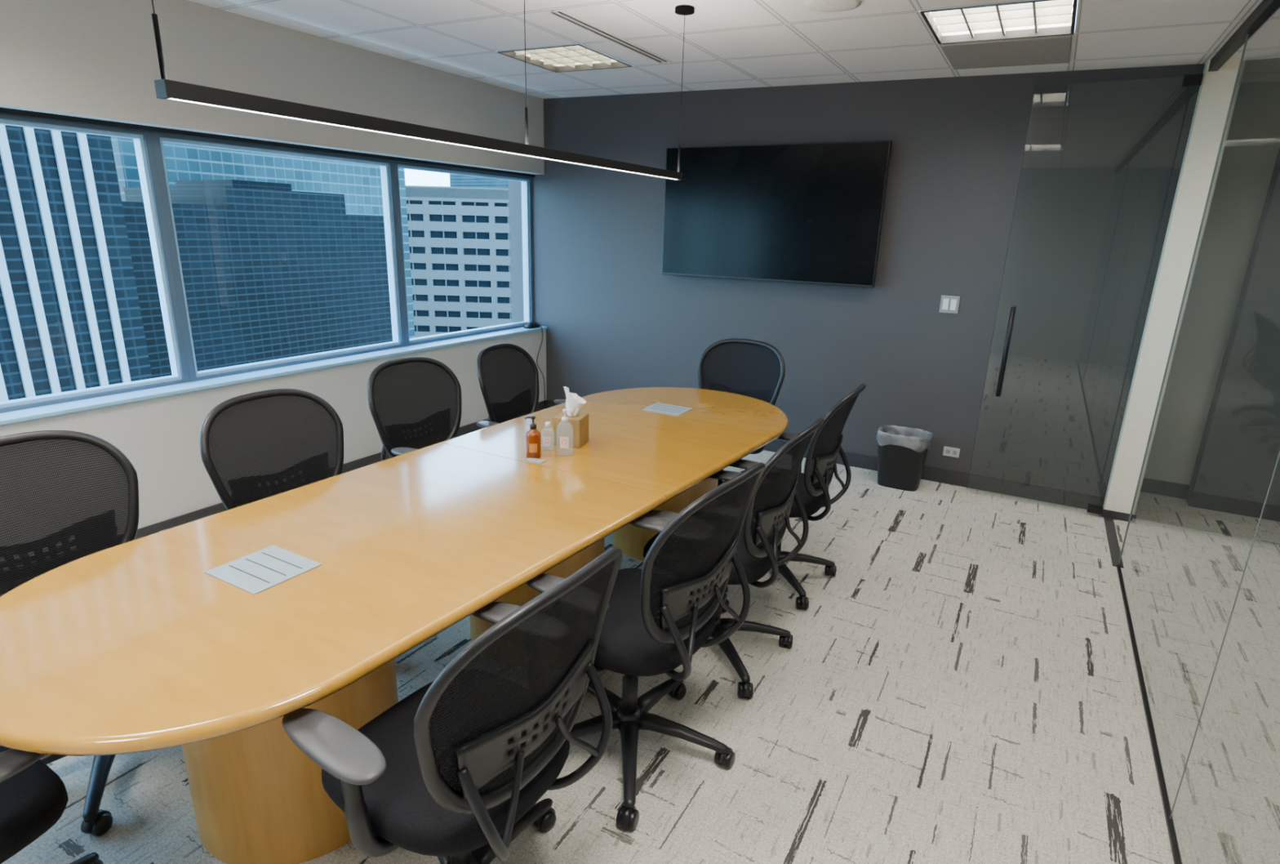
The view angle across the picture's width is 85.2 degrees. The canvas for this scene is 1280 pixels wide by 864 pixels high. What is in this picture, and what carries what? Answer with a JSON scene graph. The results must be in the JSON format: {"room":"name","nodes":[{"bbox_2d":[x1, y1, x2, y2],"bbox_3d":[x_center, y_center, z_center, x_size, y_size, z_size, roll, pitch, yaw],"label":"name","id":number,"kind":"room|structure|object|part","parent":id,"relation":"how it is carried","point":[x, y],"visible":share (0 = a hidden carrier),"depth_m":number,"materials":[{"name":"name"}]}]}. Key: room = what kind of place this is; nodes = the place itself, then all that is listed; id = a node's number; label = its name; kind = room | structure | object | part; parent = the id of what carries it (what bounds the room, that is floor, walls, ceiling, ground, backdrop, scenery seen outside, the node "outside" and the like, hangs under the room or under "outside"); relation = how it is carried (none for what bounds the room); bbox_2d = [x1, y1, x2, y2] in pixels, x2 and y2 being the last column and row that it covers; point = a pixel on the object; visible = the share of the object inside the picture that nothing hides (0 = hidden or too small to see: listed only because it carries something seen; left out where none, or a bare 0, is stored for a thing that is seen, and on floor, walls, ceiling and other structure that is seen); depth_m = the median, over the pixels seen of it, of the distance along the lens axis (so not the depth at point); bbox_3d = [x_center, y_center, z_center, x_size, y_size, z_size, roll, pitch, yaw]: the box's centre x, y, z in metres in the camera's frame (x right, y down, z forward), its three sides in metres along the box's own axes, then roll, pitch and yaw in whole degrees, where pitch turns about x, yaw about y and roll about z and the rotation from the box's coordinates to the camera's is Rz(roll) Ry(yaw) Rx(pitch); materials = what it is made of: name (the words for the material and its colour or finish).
{"room":"office","nodes":[
{"label":"office","id":0,"kind":"room"},
{"bbox_2d":[0,0,544,174],"bbox_3d":[-2.641,-1.817,3.114,0.300,0.750,6.830,11,19,28],"label":"wall","id":1,"kind":"structure","parent":0,"point":[88,59],"depth_m":3.67,"materials":[{"name":"white paint"}]},
{"bbox_2d":[0,106,534,177],"bbox_3d":[-2.660,-1.449,3.227,0.120,0.022,6.830,11,19,28],"label":"trim","id":2,"kind":"structure","parent":1,"relation":"attached to","point":[2,110],"depth_m":3.78,"materials":[{"name":"black metal"}]},
{"bbox_2d":[0,328,546,528],"bbox_3d":[-2.698,0.187,3.702,0.300,0.770,6.830,11,19,28],"label":"wall","id":3,"kind":"structure","parent":0,"point":[159,436],"depth_m":3.83,"materials":[{"name":"white paint"}]},
{"bbox_2d":[0,113,190,413],"bbox_3d":[-2.906,-0.727,3.071,0.095,1.288,1.539,11,19,28],"label":"window","id":4,"kind":"structure","parent":3,"relation":"in","point":[143,140],"depth_m":3.58,"materials":[{"name":"metal"}]},
{"bbox_2d":[0,325,547,425],"bbox_3d":[-2.653,-0.185,3.572,0.260,0.020,6.830,11,19,28],"label":"window sill","id":5,"kind":"structure","parent":3,"relation":"on","point":[33,413],"depth_m":3.93,"materials":[{"name":"paint"}]},
{"bbox_2d":[151,131,405,381],"bbox_3d":[-2.142,-1.083,4.359,0.095,1.288,1.539,11,19,28],"label":"window","id":6,"kind":"structure","parent":3,"relation":"in","point":[387,171],"depth_m":4.24,"materials":[{"name":"metal"}]},
{"bbox_2d":[134,400,546,539],"bbox_3d":[-2.575,0.535,3.717,0.012,0.099,6.817,11,19,28],"label":"baseboard","id":7,"kind":"structure","parent":3,"relation":"attached to","point":[218,508],"depth_m":3.96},
{"bbox_2d":[393,160,533,346],"bbox_3d":[-1.381,-1.437,5.642,0.095,1.288,1.524,11,19,28],"label":"window","id":8,"kind":"structure","parent":3,"relation":"in","point":[526,181],"depth_m":5.82,"materials":[{"name":"metal"}]},
{"bbox_2d":[523,321,545,408],"bbox_3d":[-0.968,-0.584,6.376,0.140,0.831,0.180,11,19,28],"label":"cable","id":9,"kind":"object","parent":3,"relation":"hanging from","point":[530,325],"visible":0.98,"depth_m":6.27,"materials":[{"name":"black plastic"}]},
{"bbox_3d":[-0.921,-0.579,6.380,0.061,0.822,0.118,11,19,28],"label":"cord","id":10,"kind":"part","parent":9,"relation":"part of","materials":[{"name":"black plastic"}]},
{"bbox_2d":[1,449,1279,863],"bbox_3d":[0.550,0.994,2.637,7.400,0.001,8.100,11,19,28],"label":"floor","id":11,"kind":"structure","parent":0,"point":[963,686],"depth_m":2.54,"materials":[{"name":"carpet"}]},
{"bbox_2d":[0,746,103,863],"bbox_3d":[-1.536,0.766,1.387,0.673,1.027,0.701,11,19,28],"label":"office chair","id":12,"kind":"object","parent":11,"relation":"on","point":[33,797],"visible":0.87,"depth_m":1.45,"materials":[{"name":"fabric"}]},
{"bbox_3d":[-1.520,0.825,1.416,0.496,0.112,0.510,11,19,28],"label":"seat","id":13,"kind":"part","parent":12,"relation":"part of","materials":[{"name":"fabric"}]},
{"bbox_2d":[0,430,166,835],"bbox_3d":[-1.682,0.552,2.118,0.660,1.018,0.693,11,19,28],"label":"office chair","id":14,"kind":"object","parent":11,"relation":"on","point":[66,496],"visible":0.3,"depth_m":2.20,"materials":[{"name":"fabric"}]},
{"bbox_3d":[-1.893,0.274,2.155,0.159,0.518,0.593,11,19,28],"label":"frame","id":15,"kind":"part","parent":14,"relation":"part of","materials":[{"name":"plastic"}]},
{"bbox_2d":[199,388,343,510],"bbox_3d":[-1.252,0.383,2.753,0.704,1.009,0.667,11,19,28],"label":"office chair","id":16,"kind":"object","parent":11,"relation":"on","point":[255,446],"visible":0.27,"depth_m":2.80,"materials":[{"name":"fabric"}]},
{"bbox_2d":[0,386,788,863],"bbox_3d":[-0.413,0.503,2.893,1.249,0.745,3.520,11,19,28],"label":"conference table","id":17,"kind":"object","parent":11,"relation":"on","point":[200,636],"visible":0.93,"depth_m":1.87,"materials":[{"name":"brown wood"}]},
{"bbox_2d":[524,415,541,457],"bbox_3d":[-0.447,0.019,2.917,0.062,0.177,0.062,-11,21,-37],"label":"soap bottle","id":18,"kind":"object","parent":17,"relation":"on","point":[533,437],"visible":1,"depth_m":2.90,"materials":[{"name":"orange plastic"}]},
{"bbox_2d":[542,421,551,446],"bbox_3d":[-0.399,0.018,3.019,0.058,0.125,0.043,3,16,6],"label":"sanitizer bottle","id":19,"kind":"object","parent":17,"relation":"on","point":[548,424],"visible":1,"depth_m":3.00,"materials":[{"name":"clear plastic"}]},
{"bbox_2d":[560,408,573,448],"bbox_3d":[-0.319,0.000,2.954,0.072,0.200,0.051,2,16,1],"label":"sanitizer bottle","id":20,"kind":"object","parent":17,"relation":"on","point":[564,441],"visible":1,"depth_m":2.94,"materials":[{"name":"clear plastic"}]},
{"bbox_2d":[552,386,588,448],"bbox_3d":[-0.301,-0.074,3.100,0.136,0.260,0.124,6,17,14],"label":"tissue box","id":21,"kind":"object","parent":17,"relation":"on","point":[576,428],"visible":0.84,"depth_m":3.07,"materials":[{"name":"beige cardboard"}]},
{"bbox_2d":[367,355,498,460],"bbox_3d":[-0.928,0.167,3.508,0.686,1.015,0.676,11,19,28],"label":"office chair","id":22,"kind":"object","parent":11,"relation":"on","point":[415,402],"visible":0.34,"depth_m":3.55,"materials":[{"name":"fabric"}]},
{"bbox_3d":[-1.156,-0.112,3.553,0.159,0.518,0.593,11,19,28],"label":"frame","id":23,"kind":"part","parent":22,"relation":"part of","materials":[{"name":"plastic"}]},
{"bbox_2d":[281,546,622,863],"bbox_3d":[-0.419,0.715,1.633,0.689,1.047,0.672,11,19,30],"label":"office chair","id":24,"kind":"object","parent":11,"relation":"on","point":[453,771],"visible":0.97,"depth_m":1.40,"materials":[{"name":"fabric"}]},
{"bbox_3d":[-0.534,0.750,1.453,0.070,0.281,0.178,11,19,30],"label":"armrest","id":25,"kind":"part","parent":24,"relation":"part of","materials":[{"name":"plastic"}]},
{"bbox_3d":[-0.447,0.765,1.654,0.510,0.112,0.496,11,19,30],"label":"seat","id":26,"kind":"part","parent":24,"relation":"part of","materials":[{"name":"fabric"}]},
{"bbox_3d":[-0.191,0.507,1.419,0.159,0.518,0.593,11,19,30],"label":"frame","id":27,"kind":"part","parent":24,"relation":"part of","materials":[{"name":"plastic"}]},
{"bbox_2d":[476,342,565,422],"bbox_3d":[-0.532,0.029,4.024,0.706,1.012,0.668,8,17,20],"label":"office chair","id":28,"kind":"object","parent":11,"relation":"on","point":[508,375],"visible":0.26,"depth_m":4.07,"materials":[{"name":"fabric"}]},
{"bbox_3d":[-0.782,-0.242,4.043,0.159,0.518,0.593,8,17,20],"label":"frame","id":29,"kind":"part","parent":28,"relation":"part of","materials":[{"name":"plastic"}]},
{"bbox_2d":[525,462,764,830],"bbox_3d":[-0.009,0.555,2.211,0.693,1.052,0.672,13,20,33],"label":"office chair","id":30,"kind":"object","parent":11,"relation":"on","point":[659,614],"visible":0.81,"depth_m":2.01,"materials":[{"name":"fabric"}]},
{"bbox_3d":[-0.131,0.585,2.036,0.070,0.281,0.178,13,20,33],"label":"armrest","id":31,"kind":"part","parent":30,"relation":"part of","materials":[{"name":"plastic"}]},
{"bbox_3d":[-0.034,0.602,2.231,0.510,0.112,0.496,13,20,33],"label":"seat","id":32,"kind":"part","parent":30,"relation":"part of","materials":[{"name":"fabric"}]},
{"bbox_3d":[0.213,0.348,1.984,0.159,0.518,0.593,13,20,33],"label":"frame","id":33,"kind":"part","parent":30,"relation":"part of","materials":[{"name":"plastic"}]},
{"bbox_2d":[641,417,823,697],"bbox_3d":[0.310,0.408,2.777,0.728,1.031,0.682,11,19,28],"label":"office chair","id":34,"kind":"object","parent":11,"relation":"on","point":[758,549],"visible":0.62,"depth_m":2.56,"materials":[{"name":"plastic"}]},
{"bbox_3d":[0.293,0.468,2.800,0.510,0.112,0.496,11,19,28],"label":"seat","id":35,"kind":"part","parent":34,"relation":"part of","materials":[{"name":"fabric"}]},
{"bbox_3d":[0.553,0.208,2.574,0.159,0.518,0.593,11,19,28],"label":"frame","id":36,"kind":"part","parent":34,"relation":"part of","materials":[{"name":"plastic"}]},
{"bbox_2d":[697,337,785,485],"bbox_3d":[0.526,-0.033,4.342,0.676,1.009,0.695,11,19,28],"label":"office chair","id":37,"kind":"object","parent":11,"relation":"on","point":[753,368],"visible":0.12,"depth_m":4.49,"materials":[{"name":"fabric"}]},
{"bbox_3d":[0.656,-0.333,4.502,0.593,0.518,0.159,11,19,28],"label":"frame","id":38,"kind":"part","parent":37,"relation":"part of","materials":[{"name":"plastic"}]},
{"bbox_3d":[0.696,0.004,4.252,0.178,0.281,0.070,11,19,28],"label":"armrest","id":39,"kind":"part","parent":37,"relation":"part of","materials":[{"name":"plastic"}]},
{"bbox_2d":[724,383,866,608],"bbox_3d":[0.669,0.237,3.402,0.728,1.028,0.682,11,19,28],"label":"office chair","id":40,"kind":"object","parent":11,"relation":"on","point":[824,446],"visible":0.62,"depth_m":3.17,"materials":[{"name":"plastic"}]},
{"bbox_3d":[0.652,0.298,3.425,0.510,0.112,0.496,11,19,28],"label":"seat","id":41,"kind":"part","parent":40,"relation":"part of","materials":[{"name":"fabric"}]},
{"bbox_3d":[0.912,0.038,3.198,0.159,0.518,0.593,11,19,28],"label":"frame","id":42,"kind":"part","parent":40,"relation":"part of","materials":[{"name":"plastic"}]},
{"bbox_2d":[877,426,932,491],"bbox_3d":[1.814,0.181,4.830,0.351,0.395,0.244,11,19,28],"label":"waste bin","id":43,"kind":"object","parent":11,"relation":"on","point":[902,452],"visible":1,"depth_m":4.75,"materials":[{"name":"black plastic"}]},
{"bbox_2d":[1103,516,1120,566],"bbox_3d":[2.766,0.633,4.072,0.050,0.004,0.788,11,19,28],"label":"trim","id":44,"kind":"structure","parent":11,"relation":"on","point":[1114,548],"depth_m":4.06,"materials":[{"name":"grey metal"}]},
{"bbox_2d":[1116,564,1182,863],"bbox_3d":[1.097,1.407,1.256,0.016,0.013,5.940,11,19,28],"label":"trim","id":45,"kind":"structure","parent":11,"relation":"on","point":[1175,851],"depth_m":2.38,"materials":[{"name":"black metal"}]},
{"bbox_2d":[1117,0,1279,666],"bbox_3d":[2.120,-0.282,2.563,0.008,2.545,1.959,11,19,28],"label":"wall","id":46,"kind":"structure","parent":45,"relation":"on","point":[1137,561],"depth_m":3.02,"materials":[{"name":"clear glass"}]},
{"bbox_2d":[1168,451,1279,818],"bbox_3d":[1.133,0.178,0.898,0.003,2.545,2.018,11,19,28],"label":"window","id":47,"kind":"structure","parent":45,"relation":"on","point":[1278,456],"depth_m":1.92,"materials":[{"name":"clear glass"}]},
{"bbox_2d":[188,0,1279,98],"bbox_3d":[0.541,-1.544,1.912,7.320,0.132,8.150,11,19,28],"label":"ceiling","id":48,"kind":"structure","parent":0,"point":[729,44],"depth_m":3.65,"materials":[{"name":"tile"}]},
{"bbox_2d":[151,0,694,179],"bbox_3d":[-0.378,-1.324,2.334,0.090,0.746,2.403,11,19,28],"label":"pendant light","id":49,"kind":"object","parent":48,"relation":"hanging from","point":[166,89],"visible":1,"depth_m":1.85,"materials":[{"name":"black metal"}]},
{"bbox_3d":[-0.977,-0.776,1.417,0.010,0.131,0.010,11,19,28],"label":"stem","id":50,"kind":"part","parent":49,"relation":"part of","materials":[{"name":"black metal"}]},
{"bbox_2d":[169,97,676,179],"bbox_3d":[-0.397,-0.964,2.425,0.028,0.001,2.346,11,19,28],"label":"diffuser","id":51,"kind":"object","parent":49,"relation":"attached to","point":[170,98],"depth_m":1.89,"materials":[{"name":"white plastic"}]},
{"bbox_3d":[-0.392,-1.049,2.404,0.010,0.131,0.010,11,19,28],"label":"stem","id":52,"kind":"part","parent":49,"relation":"part of","materials":[{"name":"silver metal"}]},
{"bbox_3d":[0.189,-1.320,3.383,0.010,0.131,0.010,11,19,28],"label":"stem","id":53,"kind":"part","parent":49,"relation":"part of","materials":[{"name":"metal"}]},
{"bbox_2d":[497,43,633,72],"bbox_3d":[-0.455,-2.367,4.331,0.606,0.094,0.606,12,19,28],"label":"ceiling light","id":54,"kind":"object","parent":48,"relation":"attached to","point":[571,57],"visible":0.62,"depth_m":4.41,"materials":[{"name":"white plastic"}]},
{"bbox_2d":[545,8,672,63],"bbox_3d":[-0.129,-2.145,3.810,0.090,0.006,1.160,12,19,28],"label":"ceiling vent","id":55,"kind":"object","parent":48,"relation":"in","point":[561,14],"visible":1,"depth_m":3.71,"materials":[{"name":"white metal"}]},
{"bbox_2d":[804,0,861,12],"bbox_3d":[0.836,-1.860,3.030,0.240,0.018,0.240,12,19,28],"label":"ceiling speaker","id":56,"kind":"object","parent":48,"relation":"attached to","point":[822,6],"visible":1,"depth_m":3.02},
{"bbox_2d":[920,0,1078,44],"bbox_3d":[1.661,-1.928,3.197,0.606,0.094,0.606,12,19,28],"label":"ceiling light","id":57,"kind":"object","parent":48,"relation":"attached to","point":[1031,18],"visible":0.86,"depth_m":3.26,"materials":[{"name":"white plastic"}]},
{"bbox_2d":[940,34,1071,69],"bbox_3d":[1.962,-2.022,3.721,0.590,0.012,0.590,12,19,28],"label":"ceiling vent","id":58,"kind":"object","parent":48,"relation":"in","point":[1055,49],"visible":1,"depth_m":3.67,"materials":[{"name":"white metal"}]},
{"bbox_2d":[508,31,1204,506],"bbox_3d":[0.954,-1.263,5.306,4.860,2.850,0.150,11,19,28],"label":"wall","id":59,"kind":"structure","parent":0,"point":[1104,150],"depth_m":4.68,"materials":[{"name":"grey paint"}]},
{"bbox_2d":[662,140,892,287],"bbox_3d":[0.925,-1.590,5.086,1.650,0.944,0.092,11,19,28],"label":"television","id":60,"kind":"object","parent":59,"relation":"attached to","point":[812,213],"visible":1,"depth_m":5.00,"materials":[{"name":"black glass"}]},
{"bbox_2d":[546,400,1103,509],"bbox_3d":[1.045,0.106,5.533,4.450,0.099,0.012,11,19,28],"label":"baseboard","id":61,"kind":"structure","parent":59,"relation":"attached to","point":[1054,495],"depth_m":4.80,"materials":[{"name":"black rubber"}]},
{"bbox_2d":[938,294,959,313],"bbox_3d":[2.071,-0.853,4.659,0.116,0.114,0.012,11,19,28],"label":"light switch","id":62,"kind":"object","parent":59,"relation":"attached to","point":[948,304],"visible":1,"depth_m":4.66,"materials":[{"name":"white plastic"}]},
{"bbox_2d":[942,446,959,457],"bbox_3d":[2.179,0.140,4.872,0.104,0.066,0.008,11,19,28],"label":"wall outlet","id":63,"kind":"object","parent":59,"relation":"attached to","point":[949,451],"visible":1,"depth_m":4.87,"materials":[{"name":"white plastic"}]},
{"bbox_2d":[1102,57,1240,513],"bbox_3d":[3.115,-0.847,4.097,0.160,2.850,0.260,11,19,28],"label":"wall","id":64,"kind":"structure","parent":0,"point":[1216,87],"depth_m":3.98,"materials":[{"name":"beige paint"}]},
{"bbox_2d":[966,73,1203,515],"bbox_3d":[2.603,-0.747,4.215,0.787,2.525,0.081,11,19,28],"label":"door","id":65,"kind":"structure","parent":64,"relation":"in","point":[1189,80],"depth_m":4.39,"materials":[{"name":"clear glass"}]},
{"bbox_3d":[2.329,-0.509,4.435,0.028,0.570,0.068,11,19,28],"label":"handle","id":66,"kind":"part","parent":65,"relation":"part of","materials":[{"name":"black metal"}]},
{"bbox_2d":[1101,508,1129,521],"bbox_3d":[3.009,0.527,4.377,0.180,0.049,0.012,11,19,28],"label":"baseboard","id":67,"kind":"structure","parent":64,"relation":"attached to","point":[1106,513],"depth_m":4.38,"materials":[{"name":"black rubber"}]},
{"bbox_2d":[1208,0,1279,71],"bbox_3d":[1.368,-1.249,0.839,0.040,0.240,6.740,11,19,28],"label":"trim","id":68,"kind":"structure","parent":64,"relation":"attached to","point":[1237,40],"depth_m":3.12,"materials":[{"name":"black metal"}]},
{"bbox_2d":[1171,80,1279,484],"bbox_3d":[3.665,-0.956,4.523,0.360,2.850,0.150,11,19,28],"label":"wall","id":69,"kind":"structure","parent":0,"point":[1261,161],"depth_m":4.39,"materials":[{"name":"paint"}]},
{"bbox_2d":[1186,146,1279,505],"bbox_3d":[4.661,-0.745,3.901,2.020,2.850,0.300,11,19,28],"label":"wall","id":70,"kind":"structure","parent":0,"point":[1239,448],"depth_m":4.36,"materials":[{"name":"grey paint"}]},
{"bbox_2d":[1168,482,1279,521],"bbox_3d":[4.382,0.555,4.327,2.280,0.099,0.165,11,19,28],"label":"baseboard","id":71,"kind":"structure","parent":70,"relation":"attached to","point":[1217,503],"depth_m":4.54,"materials":[{"name":"black rubber"}]},
{"label":"outside","id":72,"kind":"structure","parent":0,"visible":0},
{"label":"ground","id":73,"kind":"structure","parent":72,"visible":0},
{"bbox_2d":[0,124,152,401],"bbox_3d":[-38.047,-16.080,30.436,20.150,105.000,16.600,11,19,28],"label":"office tower","id":74,"kind":"structure","parent":73,"relation":"on","point":[71,317],"depth_m":32.52,"materials":[{"name":"white glass"}]},
{"bbox_2d":[121,179,392,377],"bbox_3d":[-35.714,4.003,61.011,14.000,49.400,27.200,11,19,28],"label":"office tower","id":75,"kind":"structure","parent":73,"relation":"on","point":[270,270],"depth_m":53.70,"materials":[{"name":"blue glass"}]},
{"bbox_2d":[111,136,415,338],"bbox_3d":[-49.505,-35.918,79.197,28.000,115.000,32.000,11,19,28],"label":"office tower","id":76,"kind":"structure","parent":73,"relation":"on","point":[360,184],"depth_m":73.68,"materials":[{"name":"blue glass"}]},
{"bbox_2d":[405,185,511,337],"bbox_3d":[-21.810,-24.061,153.811,80.900,54.800,25.000,2,16,0],"label":"office block","id":77,"kind":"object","parent":73,"relation":"on","point":[460,243],"visible":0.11,"depth_m":138.03,"materials":[{"name":"white concrete"}]},
{"bbox_2d":[449,173,508,187],"bbox_3d":[-43.335,-69.812,284.274,35.000,65.000,55.000,11,19,28],"label":"office tower","id":78,"kind":"structure","parent":73,"relation":"on","point":[455,180],"depth_m":255.36,"materials":[{"name":"blue glass"}]}
]}

